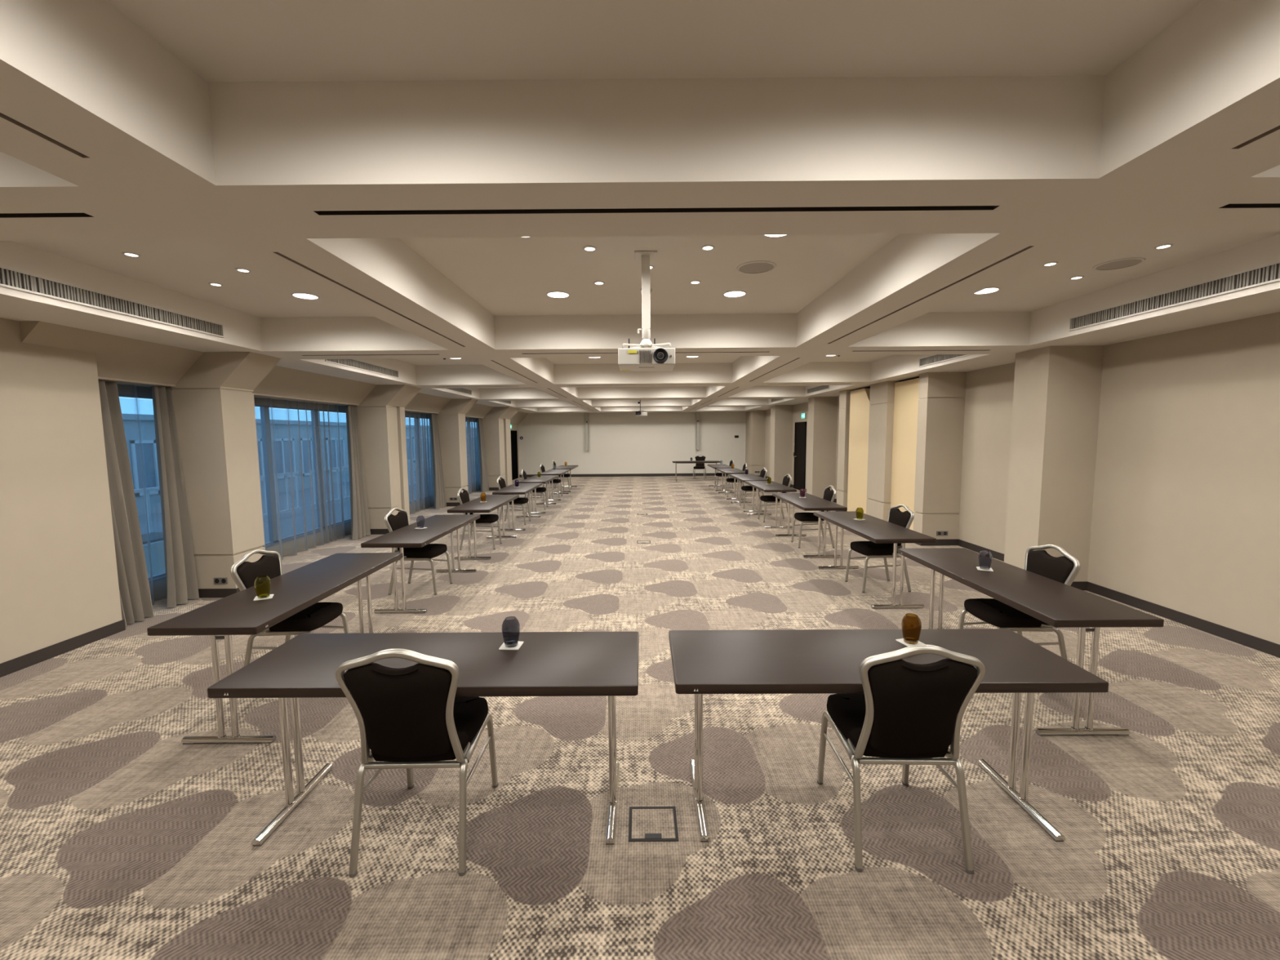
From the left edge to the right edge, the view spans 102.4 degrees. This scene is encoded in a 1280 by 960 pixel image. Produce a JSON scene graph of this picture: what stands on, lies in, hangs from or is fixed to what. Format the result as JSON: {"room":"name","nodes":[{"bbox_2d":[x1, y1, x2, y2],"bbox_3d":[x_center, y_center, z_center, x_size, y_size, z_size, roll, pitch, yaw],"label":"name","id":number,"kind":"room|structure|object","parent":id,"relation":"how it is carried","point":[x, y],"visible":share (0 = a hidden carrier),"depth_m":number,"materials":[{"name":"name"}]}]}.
{"room":"conference room","nodes":[
{"label":"conference room","id":0,"kind":"room"},
{"bbox_2d":[0,317,122,663],"bbox_3d":[-5.157,0.350,1.409,0.680,2.693,6.550,0,5,0],"label":"wall","id":1,"kind":"structure","parent":0,"point":[59,579],"depth_m":4.21,"materials":[{"name":"paint"}]},
{"bbox_2d":[0,619,125,677],"bbox_3d":[-4.801,1.638,1.528,0.012,0.100,6.560,0,5,0],"label":"baseboard","id":2,"kind":"structure","parent":1,"relation":"attached to","point":[13,665],"depth_m":4.25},
{"bbox_2d":[98,380,153,626],"bbox_3d":[-4.993,0.217,4.921,0.317,2.316,0.430,0,5,0],"label":"drape","id":3,"kind":"object","parent":1,"relation":"hanging from","point":[135,601],"visible":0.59,"depth_m":4.96,"materials":[{"name":"fabric"}]},
{"bbox_2d":[132,385,154,604],"bbox_3d":[-5.238,0.182,5.335,0.113,2.316,1.120,0,5,0],"label":"sheer curtain","id":4,"kind":"object","parent":1,"relation":"hanging from","point":[135,393],"visible":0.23,"depth_m":5.43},
{"bbox_2d":[151,386,199,608],"bbox_3d":[-5.005,0.168,5.484,0.301,2.316,0.420,0,5,0],"label":"drape","id":5,"kind":"object","parent":1,"relation":"hanging from","point":[181,580],"visible":1,"depth_m":5.48,"materials":[{"name":"fabric"}]},
{"bbox_2d":[19,320,528,424],"bbox_3d":[-5.031,-1.785,12.840,0.720,0.463,17.700,0,5,0],"label":"trim","id":6,"kind":"structure","parent":1,"relation":"attached to","point":[124,361],"depth_m":5.32,"materials":[{"name":"paint"}]},
{"bbox_2d":[116,384,475,600],"bbox_3d":[-5.442,-0.532,11.370,0.120,2.693,13.450,0,5,0],"label":"wall window","id":7,"kind":"structure","parent":1,"relation":"in","point":[288,547],"depth_m":7.91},
{"bbox_2d":[118,393,165,582],"bbox_3d":[-5.408,0.126,5.329,0.100,2.050,1.300,0,5,0],"label":"window","id":8,"kind":"structure","parent":7,"relation":"attached to","point":[161,575],"depth_m":5.69,"materials":[{"name":"blue metal"}]},
{"bbox_2d":[255,404,351,547],"bbox_3d":[-5.409,-0.098,7.854,0.100,2.050,3.770,0,5,0],"label":"window","id":9,"kind":"structure","parent":7,"relation":"attached to","point":[264,409],"depth_m":7.59,"materials":[{"name":"blue metal"}]},
{"bbox_2d":[405,416,429,503],"bbox_3d":[-5.411,-0.441,11.714,0.100,2.050,3.980,0,5,0],"label":"window","id":10,"kind":"structure","parent":7,"relation":"attached to","point":[416,418],"depth_m":12.57,"materials":[{"name":"glass"}]},
{"bbox_2d":[253,397,345,559],"bbox_3d":[-5.238,-0.035,7.785,0.137,2.317,3.480,0,5,0],"label":"sheer curtain","id":11,"kind":"object","parent":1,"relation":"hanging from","point":[271,405],"visible":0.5,"depth_m":8.18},
{"bbox_2d":[345,404,370,539],"bbox_3d":[-5.010,-0.148,9.045,0.296,2.316,0.610,0,5,0],"label":"drape","id":12,"kind":"object","parent":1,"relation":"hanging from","point":[360,521],"visible":1,"depth_m":9.04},
{"bbox_2d":[404,411,434,514],"bbox_3d":[-5.240,-0.372,11.585,0.136,2.317,3.450,0,5,0],"label":"sheer curtain","id":13,"kind":"object","parent":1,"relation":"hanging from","point":[428,495],"visible":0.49,"depth_m":12.43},
{"bbox_2d":[429,413,446,509],"bbox_3d":[-5.012,-0.470,12.671,0.284,2.316,0.630,0,5,0],"label":"drape","id":14,"kind":"object","parent":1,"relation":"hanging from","point":[440,501],"visible":1,"depth_m":12.65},
{"bbox_2d":[465,417,480,493],"bbox_3d":[-5.244,-0.728,15.594,0.129,2.317,3.400,0,5,0],"label":"sheer curtain","id":15,"kind":"object","parent":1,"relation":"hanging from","point":[473,471],"visible":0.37,"depth_m":16.13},
{"bbox_2d":[476,417,488,492],"bbox_3d":[-5.012,-0.797,16.356,0.301,2.316,0.630,0,5,0],"label":"drape","id":16,"kind":"object","parent":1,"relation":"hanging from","point":[482,458],"visible":1,"depth_m":16.29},
{"bbox_2d":[170,351,280,597],"bbox_3d":[-4.732,-0.050,5.876,1.135,2.693,0.504,0,5,0],"label":"pillar","id":17,"kind":"structure","parent":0,"point":[213,402],"depth_m":5.68,"materials":[{"name":"paint"}]},
{"bbox_2d":[356,384,422,534],"bbox_3d":[-4.734,-0.383,9.626,1.135,2.693,0.732,0,5,0],"label":"pillar","id":18,"kind":"structure","parent":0,"point":[381,413],"depth_m":9.31,"materials":[{"name":"paint"}]},
{"bbox_2d":[436,398,478,506],"bbox_3d":[-4.735,-0.698,13.178,1.135,2.693,0.544,0,5,0],"label":"pillar","id":19,"kind":"structure","parent":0,"point":[451,419],"depth_m":12.93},
{"bbox_2d":[480,406,519,490],"bbox_3d":[-4.737,-1.066,17.325,1.135,2.693,1.492,0,5,0],"label":"pillar","id":20,"kind":"structure","parent":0,"point":[496,423],"depth_m":16.66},
{"bbox_2d":[510,423,519,477],"bbox_3d":[-5.316,-1.291,19.911,0.380,2.693,3.700,0,5,0],"label":"wall","id":21,"kind":"structure","parent":0,"point":[514,427],"depth_m":21.61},
{"bbox_2d":[510,430,518,479],"bbox_3d":[-5.101,-0.972,20.391,0.045,1.970,2.100,0,5,0],"label":"door","id":22,"kind":"structure","parent":21,"relation":"in","point":[513,433],"depth_m":20.91,"materials":[{"name":"black"}]},
{"bbox_2d":[518,411,746,474],"bbox_3d":[-0.157,-1.499,21.813,10.700,2.693,0.120,0,5,0],"label":"wall","id":23,"kind":"structure","parent":0,"point":[622,442],"depth_m":21.74,"materials":[{"name":"paint"}]},
{"bbox_2d":[584,413,589,450],"bbox_3d":[-2.226,-2.027,21.604,0.170,1.573,0.200,0,5,0],"label":"wall fin","id":24,"kind":"structure","parent":23,"relation":"attached to","point":[586,415],"depth_m":21.55,"materials":[{"name":"grey paint"}]},
{"bbox_2d":[519,473,715,477],"bbox_3d":[-0.327,-0.208,21.861,9.580,0.115,0.012,0,5,0],"label":"baseboard","id":25,"kind":"structure","parent":23,"relation":"attached to","point":[614,474],"depth_m":21.86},
{"bbox_2d":[695,411,700,449],"bbox_3d":[2.429,-2.063,21.603,0.170,1.573,0.200,0,5,0],"label":"wall fin","id":26,"kind":"structure","parent":23,"relation":"attached to","point":[697,414],"depth_m":21.55,"materials":[{"name":"grey paint"}]},
{"bbox_2d":[0,0,1279,413],"bbox_3d":[-0.164,-2.013,9.810,10.700,0.452,23.900,0,5,0],"label":"ceiling","id":27,"kind":"structure","parent":0,"point":[212,134],"depth_m":1.87,"materials":[{"name":"paint"}]},
{"bbox_2d":[0,112,88,157],"bbox_3d":[-1.807,-0.964,0.285,0.026,0.070,2.800,0,5,0],"label":"ceiling vent","id":28,"kind":"object","parent":27,"relation":"in","point":[2,115],"visible":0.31,"depth_m":1.56,"materials":[{"name":"brown"}]},
{"bbox_2d":[0,213,93,217],"bbox_3d":[-3.033,-1.116,2.108,1.550,0.070,0.042,0,5,0],"label":"ceiling vent","id":29,"kind":"object","parent":27,"relation":"in","point":[2,215],"visible":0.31,"depth_m":2.13,"materials":[{"name":"black"}]},
{"bbox_2d":[0,266,224,337],"bbox_3d":[-4.023,-1.344,3.935,0.014,0.124,2.080,0,5,0],"label":"ceiling vent","id":30,"kind":"object","parent":27,"relation":"in","point":[11,278],"visible":1,"depth_m":3.83,"materials":[{"name":"white metal"}]},
{"bbox_2d":[291,292,319,299],"bbox_3d":[-3.012,-1.655,4.635,0.216,0.006,0.216,0,5,0],"label":"recessed light","id":31,"kind":"object","parent":27,"relation":"in","point":[298,295],"visible":1,"depth_m":4.62,"materials":[{"name":"white metal"}]},
{"bbox_2d":[324,359,399,377],"bbox_3d":[-4.024,-1.668,7.580,0.014,0.124,2.000,0,5,0],"label":"ceiling vent","id":32,"kind":"object","parent":27,"relation":"in","point":[353,363],"visible":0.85,"depth_m":7.56,"materials":[{"name":"white metal"}]},
{"bbox_2d":[273,252,465,346],"bbox_3d":[-1.809,-1.287,3.926,0.026,0.070,2.770,0,5,0],"label":"ceiling vent","id":33,"kind":"object","parent":27,"relation":"in","point":[277,253],"visible":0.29,"depth_m":3.29,"materials":[{"name":"brown"}]},
{"bbox_2d":[546,291,569,297],"bbox_3d":[-0.740,-1.674,4.655,0.216,0.006,0.216,0,5,0],"label":"recessed light","id":34,"kind":"object","parent":27,"relation":"in","point":[551,294],"visible":1,"depth_m":4.64,"materials":[{"name":"white metal"}]},
{"bbox_2d":[617,250,675,371],"bbox_3d":[0.043,-1.194,3.657,0.394,0.800,0.323,0,5,0],"label":"projector","id":35,"kind":"object","parent":27,"relation":"hanging from","point":[652,358],"visible":1,"depth_m":3.62,"materials":[{"name":"white plastic"}]},
{"bbox_2d":[313,205,999,215],"bbox_3d":[0.067,-1.140,2.107,2.790,0.070,0.042,0,5,0],"label":"ceiling vent","id":36,"kind":"object","parent":27,"relation":"in","point":[936,207],"visible":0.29,"depth_m":2.13,"materials":[{"name":"black"}]},
{"bbox_2d":[722,290,746,297],"bbox_3d":[0.860,-1.688,4.675,0.216,0.006,0.216,0,5,0],"label":"recessed light","id":37,"kind":"object","parent":27,"relation":"in","point":[731,293],"visible":1,"depth_m":4.67,"materials":[{"name":"white metal"}]},
{"bbox_2d":[736,260,776,273],"bbox_3d":[0.888,-1.621,3.933,0.296,0.008,0.296,0,5,0],"label":"ceiling speaker","id":38,"kind":"object","parent":27,"relation":"attached to","point":[758,266],"visible":1,"depth_m":3.91,"materials":[{"name":"white metal"}]},
{"bbox_2d":[806,385,829,394],"bbox_3d":[4.144,-2.124,12.011,0.014,0.124,1.500,0,5,0],"label":"ceiling vent","id":39,"kind":"object","parent":27,"relation":"in","point":[820,388],"visible":0.88,"depth_m":12.01,"materials":[{"name":"white metal"}]},
{"bbox_2d":[828,245,1034,343],"bbox_3d":[1.941,-1.316,3.925,0.026,0.070,2.770,0,5,0],"label":"ceiling vent","id":40,"kind":"object","parent":27,"relation":"in","point":[1029,246],"visible":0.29,"depth_m":3.27,"materials":[{"name":"brown"}]},
{"bbox_2d":[919,354,972,367],"bbox_3d":[4.147,-1.672,6.911,0.014,0.124,1.460,0,5,0],"label":"ceiling vent","id":41,"kind":"object","parent":27,"relation":"in","point":[935,358],"visible":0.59,"depth_m":7.18,"materials":[{"name":"white metal"}]},
{"bbox_2d":[973,287,999,294],"bbox_3d":[3.113,-1.702,4.634,0.216,0.006,0.216,0,5,0],"label":"recessed light","id":42,"kind":"object","parent":27,"relation":"in","point":[989,290],"visible":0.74,"depth_m":4.63,"materials":[{"name":"white metal"}]},
{"bbox_2d":[1092,257,1145,271],"bbox_3d":[3.644,-1.642,3.922,0.296,0.008,0.296,0,5,0],"label":"ceiling speaker","id":43,"kind":"object","parent":27,"relation":"attached to","point":[1118,264],"visible":1,"depth_m":3.90,"materials":[{"name":"white metal"}]},
{"bbox_2d":[1068,261,1279,331],"bbox_3d":[4.148,-1.407,3.933,0.014,0.124,2.080,0,5,0],"label":"ceiling vent","id":44,"kind":"object","parent":27,"relation":"in","point":[1268,273],"visible":1,"depth_m":3.92,"materials":[{"name":"white metal"}]},
{"bbox_2d":[1219,203,1279,208],"bbox_3d":[3.167,-1.164,2.107,1.550,0.070,0.042,0,5,0],"label":"ceiling vent","id":45,"kind":"object","parent":27,"relation":"in","point":[1250,205],"visible":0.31,"depth_m":2.13,"materials":[{"name":"black"}]},
{"bbox_2d":[1232,125,1279,148],"bbox_3d":[1.942,-0.993,0.284,0.026,0.070,2.800,0,5,0],"label":"ceiling vent","id":46,"kind":"object","parent":27,"relation":"in","point":[1277,128],"visible":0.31,"depth_m":1.63,"materials":[{"name":"brown"}]},
{"bbox_2d":[0,475,1279,959],"bbox_3d":[-0.116,0.944,10.073,10.650,0.100,23.900,0,5,0],"label":"floor","id":47,"kind":"structure","parent":0,"point":[121,838],"depth_m":2.51,"materials":[{"name":"carpet"}]},
{"bbox_2d":[146,552,403,744],"bbox_3d":[-2.416,1.101,3.756,0.601,0.740,1.800,0,5,0],"label":"folding table","id":48,"kind":"object","parent":47,"relation":"on","point":[294,591],"visible":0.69,"depth_m":3.17,"materials":[{"name":"brown wood"}]},
{"bbox_2d":[253,594,274,600],"bbox_3d":[-2.447,0.764,3.349,0.098,0.003,0.098,-3,6,-29],"label":"coaster","id":49,"kind":"object","parent":48,"relation":"on","point":[255,598],"visible":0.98,"depth_m":3.32,"materials":[{"name":"grey"}]},
{"bbox_2d":[254,575,271,598],"bbox_3d":[-2.448,0.694,3.343,0.089,0.138,0.089,0,5,0],"label":"tumbler","id":50,"kind":"object","parent":49,"relation":"on","point":[262,583],"visible":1,"depth_m":3.31,"materials":[{"name":"green glass"}]},
{"bbox_2d":[230,549,349,666],"bbox_3d":[-2.561,0.988,3.821,0.575,0.955,0.476,-1,5,-1],"label":"banquet chair","id":51,"kind":"object","parent":47,"relation":"on","point":[244,574],"visible":0.66,"depth_m":3.68,"materials":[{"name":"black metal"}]},
{"bbox_2d":[335,648,497,878],"bbox_3d":[-0.953,1.110,2.309,0.476,0.955,0.575,0,5,-1],"label":"banquet chair","id":52,"kind":"object","parent":47,"relation":"on","point":[410,717],"visible":1,"depth_m":2.09,"materials":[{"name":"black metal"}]},
{"bbox_2d":[383,507,453,595],"bbox_3d":[-2.562,0.797,5.973,0.575,0.955,0.476,0,5,3],"label":"banquet chair","id":53,"kind":"object","parent":47,"relation":"on","point":[428,552],"visible":0.71,"depth_m":5.81,"materials":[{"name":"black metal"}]},
{"bbox_2d":[360,514,479,613],"bbox_3d":[-2.417,0.906,5.947,0.601,0.740,1.800,0,5,1],"label":"folding table","id":54,"kind":"object","parent":47,"relation":"on","point":[437,526],"visible":1,"depth_m":5.39,"materials":[{"name":"brown wood"}]},
{"bbox_2d":[207,631,639,846],"bbox_3d":[-0.904,1.203,2.469,1.800,0.740,0.601,0,5,0],"label":"folding table","id":55,"kind":"object","parent":47,"relation":"on","point":[546,664],"visible":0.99,"depth_m":2.40,"materials":[{"name":"brown wood"}]},
{"bbox_2d":[498,641,523,649],"bbox_3d":[-0.637,0.821,2.552,0.098,0.003,0.098,0,5,3],"label":"coaster","id":56,"kind":"object","parent":55,"relation":"on","point":[503,646],"visible":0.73,"depth_m":2.52,"materials":[{"name":"grey"}]},
{"bbox_2d":[502,616,519,647],"bbox_3d":[-0.638,0.750,2.546,0.089,0.138,0.089,0,5,0],"label":"tumbler","id":57,"kind":"object","parent":56,"relation":"on","point":[511,624],"visible":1,"depth_m":2.52,"materials":[{"name":"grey glass"}]},
{"bbox_2d":[457,487,502,550],"bbox_3d":[-2.563,0.597,8.233,0.575,0.955,0.476,-1,5,-2],"label":"banquet chair","id":58,"kind":"object","parent":47,"relation":"on","point":[485,519],"visible":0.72,"depth_m":8.05,"materials":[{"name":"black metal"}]},
{"bbox_2d":[447,494,519,559],"bbox_3d":[-2.418,0.708,8.178,0.601,0.740,1.800,0,5,0],"label":"folding table","id":59,"kind":"object","parent":47,"relation":"on","point":[493,502],"visible":0.83,"depth_m":7.66,"materials":[{"name":"brown wood"}]},
{"bbox_2d":[496,476,530,524],"bbox_3d":[-2.565,0.399,10.455,0.575,0.955,0.476,0,5,1],"label":"banquet chair","id":60,"kind":"object","parent":47,"relation":"on","point":[501,483],"visible":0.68,"depth_m":10.27,"materials":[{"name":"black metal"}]},
{"bbox_2d":[492,483,542,530],"bbox_3d":[-2.419,0.513,10.380,0.601,0.740,1.800,0,5,0],"label":"folding table","id":61,"kind":"object","parent":47,"relation":"on","point":[524,488],"visible":0.87,"depth_m":9.79,"materials":[{"name":"brown wood"}]},
{"bbox_2d":[520,469,547,510],"bbox_3d":[-2.566,0.216,12.516,0.575,0.955,0.476,-1,5,-3],"label":"banquet chair","id":62,"kind":"object","parent":47,"relation":"on","point":[539,490],"visible":0.59,"depth_m":12.34,"materials":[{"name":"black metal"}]},
{"bbox_2d":[519,475,557,513],"bbox_3d":[-2.420,0.328,12.467,0.601,0.740,1.800,0,5,0],"label":"folding table","id":63,"kind":"object","parent":47,"relation":"on","point":[544,479],"visible":0.73,"depth_m":11.88,"materials":[{"name":"brown wood"}]},
{"bbox_2d":[539,463,562,497],"bbox_3d":[-2.567,0.011,14.838,0.575,0.955,0.476,0,5,2],"label":"banquet chair","id":64,"kind":"object","parent":47,"relation":"on","point":[541,468],"visible":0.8,"depth_m":14.65,"materials":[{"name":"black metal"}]},
{"bbox_2d":[541,469,569,500],"bbox_3d":[-2.421,0.124,14.758,0.601,0.740,1.800,0,5,0],"label":"folding table","id":65,"kind":"object","parent":47,"relation":"on","point":[551,472],"visible":0.79,"depth_m":14.13,"materials":[{"name":"brown wood"}]},
{"bbox_2d":[551,465,577,492],"bbox_3d":[-2.422,-0.059,16.820,0.601,0.740,1.800,0,5,0],"label":"folding table","id":66,"kind":"object","parent":47,"relation":"on","point":[561,467],"visible":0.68,"depth_m":16.54,"materials":[{"name":"brown wood"}]},
{"bbox_2d":[628,806,678,841],"bbox_3d":[0.060,1.574,2.361,0.220,0.004,0.208,0,5,0],"label":"floor outlet cover","id":67,"kind":"object","parent":47,"relation":"on","point":[646,824],"visible":1,"depth_m":2.35,"materials":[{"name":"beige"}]},
{"bbox_2d":[671,460,719,481],"bbox_3d":[2.146,-0.346,19.667,1.800,0.740,0.601,0,5,0],"label":"folding table","id":68,"kind":"object","parent":47,"relation":"on","point":[700,461],"visible":0.9,"depth_m":19.44,"materials":[{"name":"brown wood"}]},
{"bbox_2d":[693,454,706,479],"bbox_3d":[2.362,-0.523,20.424,0.476,0.955,0.575,1,5,14],"label":"banquet chair","id":69,"kind":"object","parent":47,"relation":"on","point":[700,465],"visible":0.94,"depth_m":20.56,"materials":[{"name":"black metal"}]},
{"bbox_2d":[706,464,734,491],"bbox_3d":[2.602,-0.089,16.729,0.601,0.740,1.800,0,5,0],"label":"folding table","id":70,"kind":"object","parent":47,"relation":"on","point":[715,467],"visible":0.71,"depth_m":16.36,"materials":[{"name":"brown wood"}]},
{"bbox_2d":[716,468,746,499],"bbox_3d":[2.603,0.094,14.667,0.601,0.740,1.800,0,5,0],"label":"folding table","id":71,"kind":"object","parent":47,"relation":"on","point":[726,471],"visible":0.88,"depth_m":13.93,"materials":[{"name":"brown wood"}]},
{"bbox_2d":[724,462,746,497],"bbox_3d":[2.748,-0.019,14.707,0.575,0.955,0.476,0,5,3],"label":"banquet chair","id":72,"kind":"object","parent":47,"relation":"on","point":[744,467],"visible":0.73,"depth_m":14.52,"materials":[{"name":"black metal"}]},
{"bbox_2d":[728,473,766,511],"bbox_3d":[2.604,0.291,12.446,0.601,0.740,1.800,0,5,0],"label":"folding table","id":73,"kind":"object","parent":47,"relation":"on","point":[750,477],"visible":0.72,"depth_m":12.10,"materials":[{"name":"brown wood"}]},
{"bbox_2d":[739,467,767,508],"bbox_3d":[2.749,0.178,12.486,0.575,0.955,0.476,-1,5,-1],"label":"banquet chair","id":74,"kind":"object","parent":47,"relation":"on","point":[763,473],"visible":0.68,"depth_m":12.30,"materials":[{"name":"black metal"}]},
{"bbox_2d":[744,480,796,528],"bbox_3d":[2.606,0.468,10.454,0.601,0.740,1.800,0,5,0],"label":"folding table","id":75,"kind":"object","parent":47,"relation":"on","point":[776,487],"visible":0.98,"depth_m":9.88,"materials":[{"name":"brown wood"}]},
{"bbox_2d":[757,474,791,522],"bbox_3d":[2.750,0.355,10.494,0.575,0.955,0.476,-1,5,-1],"label":"banquet chair","id":76,"kind":"object","parent":47,"relation":"on","point":[787,481],"visible":0.75,"depth_m":10.31,"materials":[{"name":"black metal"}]},
{"bbox_2d":[772,493,847,557],"bbox_3d":[2.607,0.674,8.123,0.601,0.740,1.800,0,5,0],"label":"folding table","id":77,"kind":"object","parent":47,"relation":"on","point":[811,503],"visible":0.86,"depth_m":7.63,"materials":[{"name":"brown wood"}]},
{"bbox_2d":[791,485,835,548],"bbox_3d":[2.751,0.562,8.162,0.575,0.955,0.476,0,5,2],"label":"banquet chair","id":78,"kind":"object","parent":47,"relation":"on","point":[805,517],"visible":0.72,"depth_m":7.98,"materials":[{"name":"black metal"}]},
{"bbox_2d":[847,388,870,514],"bbox_3d":[4.533,-0.519,10.517,0.130,2.645,1.020,0,5,0],"label":"partition panel","id":79,"kind":"object","parent":47,"relation":"on","point":[860,405],"visible":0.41,"depth_m":10.53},
{"bbox_2d":[813,511,936,608],"bbox_3d":[2.608,0.865,5.971,0.601,0.740,1.800,0,5,0],"label":"folding table","id":80,"kind":"object","parent":47,"relation":"on","point":[877,531],"visible":0.94,"depth_m":5.44,"materials":[{"name":"brown wood"}]},
{"bbox_2d":[844,504,914,592],"bbox_3d":[2.752,0.760,5.932,0.575,0.955,0.476,-1,5,-3],"label":"banquet chair","id":81,"kind":"object","parent":47,"relation":"on","point":[870,549],"visible":0.72,"depth_m":5.78,"materials":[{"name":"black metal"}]},
{"bbox_2d":[668,628,1108,842],"bbox_3d":[1.054,1.188,2.470,1.800,0.740,0.601,0,5,0],"label":"folding table","id":82,"kind":"object","parent":47,"relation":"on","point":[783,661],"visible":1,"depth_m":2.40,"materials":[{"name":"brown wood"}]},
{"bbox_2d":[895,638,925,646],"bbox_3d":[1.342,0.805,2.552,0.098,0.003,0.098,-2,5,-16],"label":"coaster","id":83,"kind":"object","parent":82,"relation":"on","point":[901,640],"visible":0.34,"depth_m":2.54,"materials":[{"name":"grey"}]},
{"bbox_2d":[901,613,921,644],"bbox_3d":[1.341,0.735,2.546,0.089,0.138,0.089,0,5,0],"label":"tumbler","id":84,"kind":"object","parent":83,"relation":"on","point":[911,624],"visible":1,"depth_m":2.52,"materials":[{"name":"orange glass"}]},
{"bbox_2d":[817,644,985,874],"bbox_3d":[1.121,1.094,2.309,0.476,0.955,0.575,0,5,2],"label":"banquet chair","id":85,"kind":"object","parent":47,"relation":"on","point":[907,713],"visible":1,"depth_m":2.09,"materials":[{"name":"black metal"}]},
{"bbox_2d":[890,377,919,530],"bbox_3d":[4.569,-0.364,8.759,0.060,2.645,1.020,0,5,0],"label":"partition panel","id":86,"kind":"object","parent":47,"relation":"on","point":[906,398],"visible":0.43,"depth_m":8.83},
{"bbox_2d":[958,544,1080,660],"bbox_3d":[2.753,0.950,3.790,0.575,0.955,0.476,0,5,1],"label":"banquet chair","id":87,"kind":"object","parent":47,"relation":"on","point":[1064,569],"visible":0.69,"depth_m":3.66,"materials":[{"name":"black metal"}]},
{"bbox_2d":[897,547,1164,736],"bbox_3d":[2.609,1.061,3.770,0.601,0.740,1.800,0,5,1],"label":"folding table","id":88,"kind":"object","parent":47,"relation":"on","point":[1056,604],"visible":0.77,"depth_m":3.20,"materials":[{"name":"brown wood"}]},
{"bbox_2d":[976,566,993,571],"bbox_3d":[2.615,0.675,3.906,0.098,0.003,0.098,2,6,27],"label":"coaster","id":89,"kind":"object","parent":88,"relation":"on","point":[977,567],"visible":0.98,"depth_m":3.89,"materials":[{"name":"grey"}]},
{"bbox_2d":[977,550,992,569],"bbox_3d":[2.615,0.605,3.900,0.089,0.138,0.089,0,5,0],"label":"tumbler","id":90,"kind":"object","parent":89,"relation":"on","point":[984,557],"visible":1,"depth_m":3.87,"materials":[{"name":"grey glass"}]},
{"bbox_2d":[745,410,765,476],"bbox_3d":[4.727,-1.479,21.154,0.552,2.693,1.224,0,5,0],"label":"pillar","id":91,"kind":"structure","parent":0,"point":[755,420],"depth_m":20.59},
{"bbox_2d":[769,404,792,487],"bbox_3d":[4.704,-1.126,17.180,0.602,2.693,0.604,0,5,0],"label":"pillar","id":92,"kind":"structure","parent":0,"point":[781,415],"depth_m":16.90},
{"bbox_2d":[806,396,837,502],"bbox_3d":[4.706,-0.787,13.360,0.602,2.693,0.474,0,5,0],"label":"pillar","id":93,"kind":"structure","parent":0,"point":[822,411],"depth_m":13.15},
{"bbox_2d":[835,389,855,511],"bbox_3d":[4.707,-0.604,11.303,0.602,2.693,0.404,0,5,0],"label":"pillar","id":94,"kind":"structure","parent":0,"point":[844,395],"depth_m":11.20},
{"bbox_2d":[866,380,899,521],"bbox_3d":[4.707,-0.456,9.625,0.602,2.693,0.734,0,5,0],"label":"pillar","id":95,"kind":"structure","parent":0,"point":[882,393],"depth_m":9.45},
{"bbox_2d":[913,371,966,546],"bbox_3d":[4.708,-0.322,8.116,0.602,2.693,0.284,0,5,0],"label":"pillar","id":96,"kind":"structure","parent":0,"point":[941,395],"depth_m":8.00,"materials":[{"name":"paint"}]},
{"bbox_2d":[764,311,1279,644],"bbox_3d":[5.073,-0.487,9.948,0.150,2.693,23.700,0,5,0],"label":"wall","id":97,"kind":"structure","parent":0,"point":[1185,519],"depth_m":4.76,"materials":[{"name":"paint"}]},
{"bbox_2d":[793,421,806,490],"bbox_3d":[4.960,-0.738,16.030,0.075,2.120,1.060,0,5,0],"label":"door","id":98,"kind":"structure","parent":97,"relation":"in","point":[800,431],"depth_m":15.98,"materials":[{"name":"wood"}]},
{"bbox_2d":[765,475,1279,657],"bbox_3d":[5.003,0.858,9.460,0.012,0.100,22.490,0,5,0],"label":"baseboard","id":99,"kind":"structure","parent":97,"relation":"attached to","point":[1247,640],"depth_m":4.78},
{"bbox_2d":[1004,345,1103,590],"bbox_3d":[4.709,-0.126,5.909,0.602,2.693,0.534,0,5,0],"label":"pillar","id":100,"kind":"structure","parent":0,"point":[1056,393],"depth_m":5.69,"materials":[{"name":"paint"}]},
{"label":"outside","id":101,"kind":"structure","parent":0,"visible":0},
{"bbox_2d":[137,461,477,542],"bbox_3d":[-22.744,0.380,20.101,34.500,0.100,80.000,0,5,0],"label":"ground","id":102,"kind":"structure","parent":101,"point":[286,518],"depth_m":12.95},
{"bbox_2d":[133,486,159,533],"bbox_3d":[-8.593,0.723,8.443,0.060,1.060,2.700,0,5,0],"label":"railing","id":103,"kind":"object","parent":102,"relation":"on","point":[157,488],"visible":0.02,"depth_m":9.00,"materials":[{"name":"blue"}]},
{"bbox_2d":[141,532,165,576],"bbox_3d":[-6.590,1.077,6.819,0.600,0.610,1.000,0,5,0],"label":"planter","id":104,"kind":"object","parent":102,"relation":"on","point":[157,556],"visible":0.21,"depth_m":6.72,"materials":[{"name":"blue"}]},
{"bbox_2d":[260,471,301,521],"bbox_3d":[-8.595,0.440,11.630,0.060,1.060,2.700,0,5,0],"label":"railing","id":105,"kind":"object","parent":102,"relation":"on","point":[286,474],"visible":0.33,"depth_m":12.54,"materials":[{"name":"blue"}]},
{"bbox_2d":[121,413,479,515],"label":"window","id":106,"kind":"structure","parent":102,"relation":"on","point":[148,427],"depth_m":17.98,"materials":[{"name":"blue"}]},
{"bbox_2d":[311,466,350,510],"bbox_3d":[-8.596,0.157,14.818,0.060,1.060,2.700,0,5,0],"label":"railing","id":107,"kind":"object","parent":102,"relation":"on","point":[344,468],"visible":0.44,"depth_m":14.50,"materials":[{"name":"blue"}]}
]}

